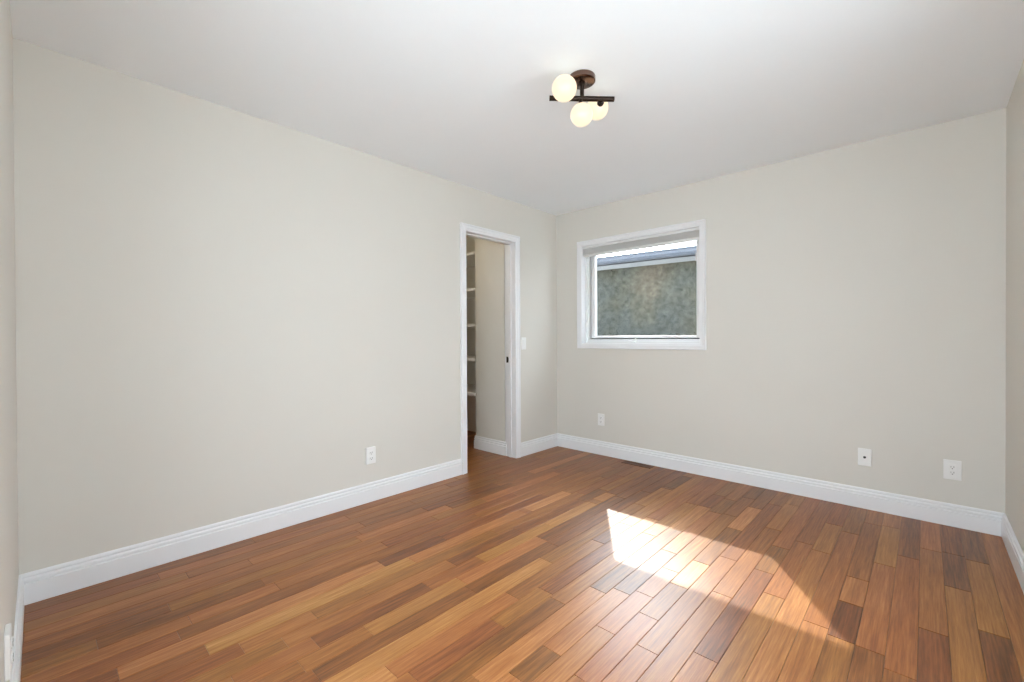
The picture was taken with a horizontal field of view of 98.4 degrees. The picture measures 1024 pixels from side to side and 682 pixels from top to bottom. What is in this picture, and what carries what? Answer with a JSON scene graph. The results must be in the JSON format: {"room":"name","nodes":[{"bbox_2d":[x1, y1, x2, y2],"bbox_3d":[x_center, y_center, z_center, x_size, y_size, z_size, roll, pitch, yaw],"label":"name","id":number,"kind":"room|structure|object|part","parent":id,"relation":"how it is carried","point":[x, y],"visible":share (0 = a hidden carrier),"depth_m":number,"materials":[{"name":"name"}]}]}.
{"room":"empty bedroom","nodes":[
{"label":"empty bedroom","id":0,"kind":"room"},
{"bbox_2d":[0,0,18,681],"bbox_3d":[-1.074,-0.036,0.773,3.303,2.520,0.200,0,0,43],"label":"wall","id":1,"kind":"structure","parent":0,"point":[9,557],"depth_m":1.39,"materials":[{"name":"paint"}]},
{"bbox_2d":[4,623,13,680],"bbox_3d":[-1.310,0.808,1.150,0.072,0.116,0.015,0,0,43],"label":"wall outlet","id":2,"kind":"object","parent":1,"relation":"attached to","point":[8,638],"visible":1,"depth_m":1.13,"materials":[{"name":"white plastic"}]},
{"bbox_2d":[13,38,556,574],"bbox_3d":[-0.869,-0.093,3.331,0.113,2.440,3.820,0,0,43],"label":"wall","id":3,"kind":"structure","parent":0,"point":[220,310],"depth_m":2.43,"materials":[{"name":"paint"}]},
{"bbox_2d":[365,446,375,464],"bbox_3d":[-0.992,0.804,3.103,0.019,0.116,0.072,0,0,43],"label":"wall outlet","id":4,"kind":"object","parent":3,"relation":"attached to","point":[370,451],"visible":1,"depth_m":3.09,"materials":[{"name":"white plastic"}]},
{"bbox_2d":[460,222,520,474],"bbox_3d":[-0.225,0.062,4.020,0.161,2.116,0.734,0,0,43],"label":"door frame","id":5,"kind":"structure","parent":3,"relation":"in","point":[511,243],"depth_m":4.20,"materials":[{"name":"paint"}]},
{"bbox_3d":[-0.293,0.062,4.048,0.024,2.116,0.680,0,0,43],"label":"casing","id":6,"kind":"part","parent":5,"relation":"part of","materials":[{"name":"paint"}]},
{"bbox_2d":[10,433,1023,681],"bbox_3d":[0.344,1.062,2.211,3.190,0.134,3.820,0,0,43],"label":"baseboard","id":7,"kind":"structure","parent":3,"relation":"attached to","point":[49,582],"depth_m":2.71,"materials":[{"name":"paint"}]},
{"bbox_2d":[521,337,525,349],"bbox_3d":[0.115,0.025,4.292,0.012,0.118,0.072,0,0,43],"label":"light switch","id":8,"kind":"object","parent":3,"relation":"attached to","point":[523,339],"visible":1,"depth_m":4.29,"materials":[{"name":"white plastic"}]},
{"bbox_2d":[466,236,475,431],"bbox_3d":[-0.391,-0.108,5.416,1.140,2.440,0.120,0,0,43],"label":"wall","id":9,"kind":"structure","parent":0,"point":[470,241],"depth_m":5.44,"materials":[{"name":"paint"}]},
{"bbox_2d":[466,251,475,395],"bbox_3d":[-0.576,-0.079,5.145,1.039,2.114,0.527,0,0,43],"label":"closet shelving","id":10,"kind":"object","parent":9,"relation":"attached to","point":[470,256],"visible":0.16,"depth_m":4.84,"materials":[{"name":"paint"}]},
{"bbox_3d":[-0.580,-0.923,5.139,0.999,0.032,0.527,0,0,43],"label":"shelf","id":11,"kind":"part","parent":10,"relation":"part of","materials":[{"name":"paint"}]},
{"bbox_3d":[-0.578,-0.545,5.142,0.999,0.032,0.527,0,0,43],"label":"shelf","id":12,"kind":"part","parent":10,"relation":"part of","materials":[{"name":"paint"}]},
{"bbox_3d":[-0.576,-0.169,5.144,0.999,0.032,0.527,0,0,43],"label":"shelf","id":13,"kind":"part","parent":10,"relation":"part of","materials":[{"name":"paint"}]},
{"bbox_3d":[-0.575,0.194,5.146,0.999,0.032,0.527,0,0,43],"label":"shelf","id":14,"kind":"part","parent":10,"relation":"part of","materials":[{"name":"paint"}]},
{"bbox_3d":[-0.573,0.557,5.149,0.999,0.032,0.527,0,0,43],"label":"shelf","id":15,"kind":"part","parent":10,"relation":"part of","materials":[{"name":"paint"}]},
{"bbox_2d":[475,238,504,441],"bbox_3d":[0.007,-0.105,4.679,0.447,2.440,0.654,0,0,43],"label":"wall","id":16,"kind":"structure","parent":0,"point":[489,255],"depth_m":4.44,"materials":[{"name":"paint"}]},
{"bbox_2d":[474,435,506,455],"bbox_3d":[-0.216,1.050,4.454,0.463,0.134,0.036,0,0,43],"label":"baseboard","id":17,"kind":"structure","parent":16,"relation":"attached to","point":[481,443],"depth_m":4.43,"materials":[{"name":"paint"}]},
{"bbox_2d":[9,0,1023,215],"bbox_3d":[-0.270,-1.372,2.759,5.140,0.120,4.220,0,0,43],"label":"ceiling","id":18,"kind":"structure","parent":0,"point":[457,91],"depth_m":2.14,"materials":[{"name":"paint"}]},
{"bbox_2d":[549,69,614,126],"bbox_3d":[0.343,-1.182,2.181,0.356,0.258,0.181,0,0,-26],"label":"ceiling light","id":19,"kind":"object","parent":18,"relation":"attached to","point":[564,87],"visible":1,"depth_m":2.14,"materials":[{"name":"white glass"}]},
{"bbox_3d":[0.249,-1.201,2.100,0.117,0.117,0.117,0,0,43],"label":"globe","id":20,"kind":"part","parent":19,"relation":"part of","materials":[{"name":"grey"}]},
{"bbox_3d":[0.348,-1.246,2.195,0.030,0.073,0.030,0,0,43],"label":"stem","id":21,"kind":"part","parent":19,"relation":"part of","materials":[{"name":"brown metal"}]},
{"bbox_3d":[0.341,-1.107,2.160,0.108,0.108,0.108,0,0,43],"label":"globe","id":22,"kind":"part","parent":19,"relation":"part of","materials":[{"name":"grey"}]},
{"bbox_3d":[0.438,-1.194,2.265,0.111,0.111,0.111,0,0,43],"label":"globe","id":23,"kind":"part","parent":19,"relation":"part of","materials":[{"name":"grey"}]},
{"bbox_2d":[20,430,1023,681],"bbox_3d":[-0.278,1.168,2.792,4.889,0.080,3.819,0,0,43],"label":"floor","id":24,"kind":"structure","parent":0,"point":[555,564],"depth_m":1.98,"materials":[{"name":"brown wood"}]},
{"bbox_2d":[621,460,653,468],"bbox_3d":[1.131,1.111,3.977,0.280,0.006,0.085,0,0,43],"label":"floor vent","id":25,"kind":"object","parent":24,"relation":"in","point":[625,461],"visible":1,"depth_m":3.97,"materials":[{"name":"brown wood"}]},
{"bbox_2d":[556,108,1005,512],"bbox_3d":[1.108,0.042,4.237,5.140,2.740,0.200,0,0,43],"label":"wall","id":26,"kind":"structure","parent":0,"point":[856,293],"depth_m":3.04,"materials":[{"name":"paint"}]},
{"bbox_2d":[598,413,603,425],"bbox_3d":[0.871,0.770,4.321,0.072,0.116,0.010,0,0,43],"label":"wall outlet","id":27,"kind":"object","parent":26,"relation":"attached to","point":[600,416],"visible":1,"depth_m":4.32,"materials":[{"name":"white plastic"}]},
{"bbox_2d":[577,219,705,349],"bbox_3d":[1.197,-0.464,4.133,1.270,1.078,0.220,0,0,43],"label":"window","id":28,"kind":"structure","parent":26,"relation":"in","point":[587,337],"depth_m":4.11,"materials":[{"name":"paint"}]},
{"bbox_2d":[583,227,698,257],"bbox_3d":[1.152,-0.898,4.085,1.158,0.103,0.044,0,0,43],"label":"window shade","id":29,"kind":"object","parent":28,"relation":"attached to","point":[687,235],"visible":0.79,"depth_m":4.02,"materials":[{"name":"white fabric"}]},
{"bbox_3d":[1.153,-0.860,4.086,1.156,0.026,0.034,0,0,43],"label":"rail","id":30,"kind":"part","parent":29,"relation":"part of","materials":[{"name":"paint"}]},
{"bbox_3d":[1.214,-0.465,4.152,1.166,0.974,0.112,0,0,43],"label":"frame","id":31,"kind":"part","parent":28,"relation":"part of","materials":[{"name":"white plastic"}]},
{"bbox_3d":[1.220,-0.465,4.155,1.126,0.930,0.098,0,0,43],"label":"frame","id":32,"kind":"part","parent":28,"relation":"part of","materials":[{"name":"white plastic"}]},
{"bbox_3d":[1.219,-0.465,4.144,1.084,0.874,0.045,0,0,43],"label":"sash","id":33,"kind":"part","parent":28,"relation":"part of","materials":[{"name":"white plastic"}]},
{"bbox_2d":[858,448,871,466],"bbox_3d":[2.347,0.774,2.939,0.071,0.115,0.016,0,0,43],"label":"cable plate","id":34,"kind":"object","parent":26,"relation":"attached to","point":[864,455],"visible":1,"depth_m":2.94,"materials":[{"name":"white plastic"}]},
{"bbox_2d":[943,459,961,480],"bbox_3d":[2.652,0.776,2.659,0.078,0.118,0.010,0,0,43],"label":"wall outlet","id":35,"kind":"object","parent":26,"relation":"attached to","point":[952,469],"visible":1,"depth_m":2.65,"materials":[{"name":"white plastic"}]},
{"bbox_2d":[948,464,955,475],"bbox_3d":[2.650,0.776,2.657,0.034,0.068,0.004,0,0,43],"label":"receptacle","id":36,"kind":"object","parent":35,"relation":"attached to","point":[951,467],"depth_m":2.66,"materials":[{"name":"white plastic"}]},
{"bbox_2d":[1005,60,1023,552],"bbox_3d":[1.492,-0.049,0.991,0.150,2.520,4.020,0,0,43],"label":"wall","id":37,"kind":"structure","parent":0,"point":[1014,450],"depth_m":2.24,"materials":[{"name":"paint"}]},
{"label":"outside","id":38,"kind":"structure","parent":0,"visible":0},
{"bbox_3d":[6.758,1.417,11.419,28.000,0.150,17.970,0,0,43],"label":"ground","id":39,"kind":"structure","parent":38,"visible":0},
{"bbox_2d":[597,246,696,335],"bbox_3d":[2.913,-0.102,8.430,13.800,2.960,5.463,0,0,37],"label":"neighbor house","id":40,"kind":"structure","parent":39,"relation":"on","point":[649,293],"depth_m":6.08,"materials":[{"name":"paint"}]}
]}

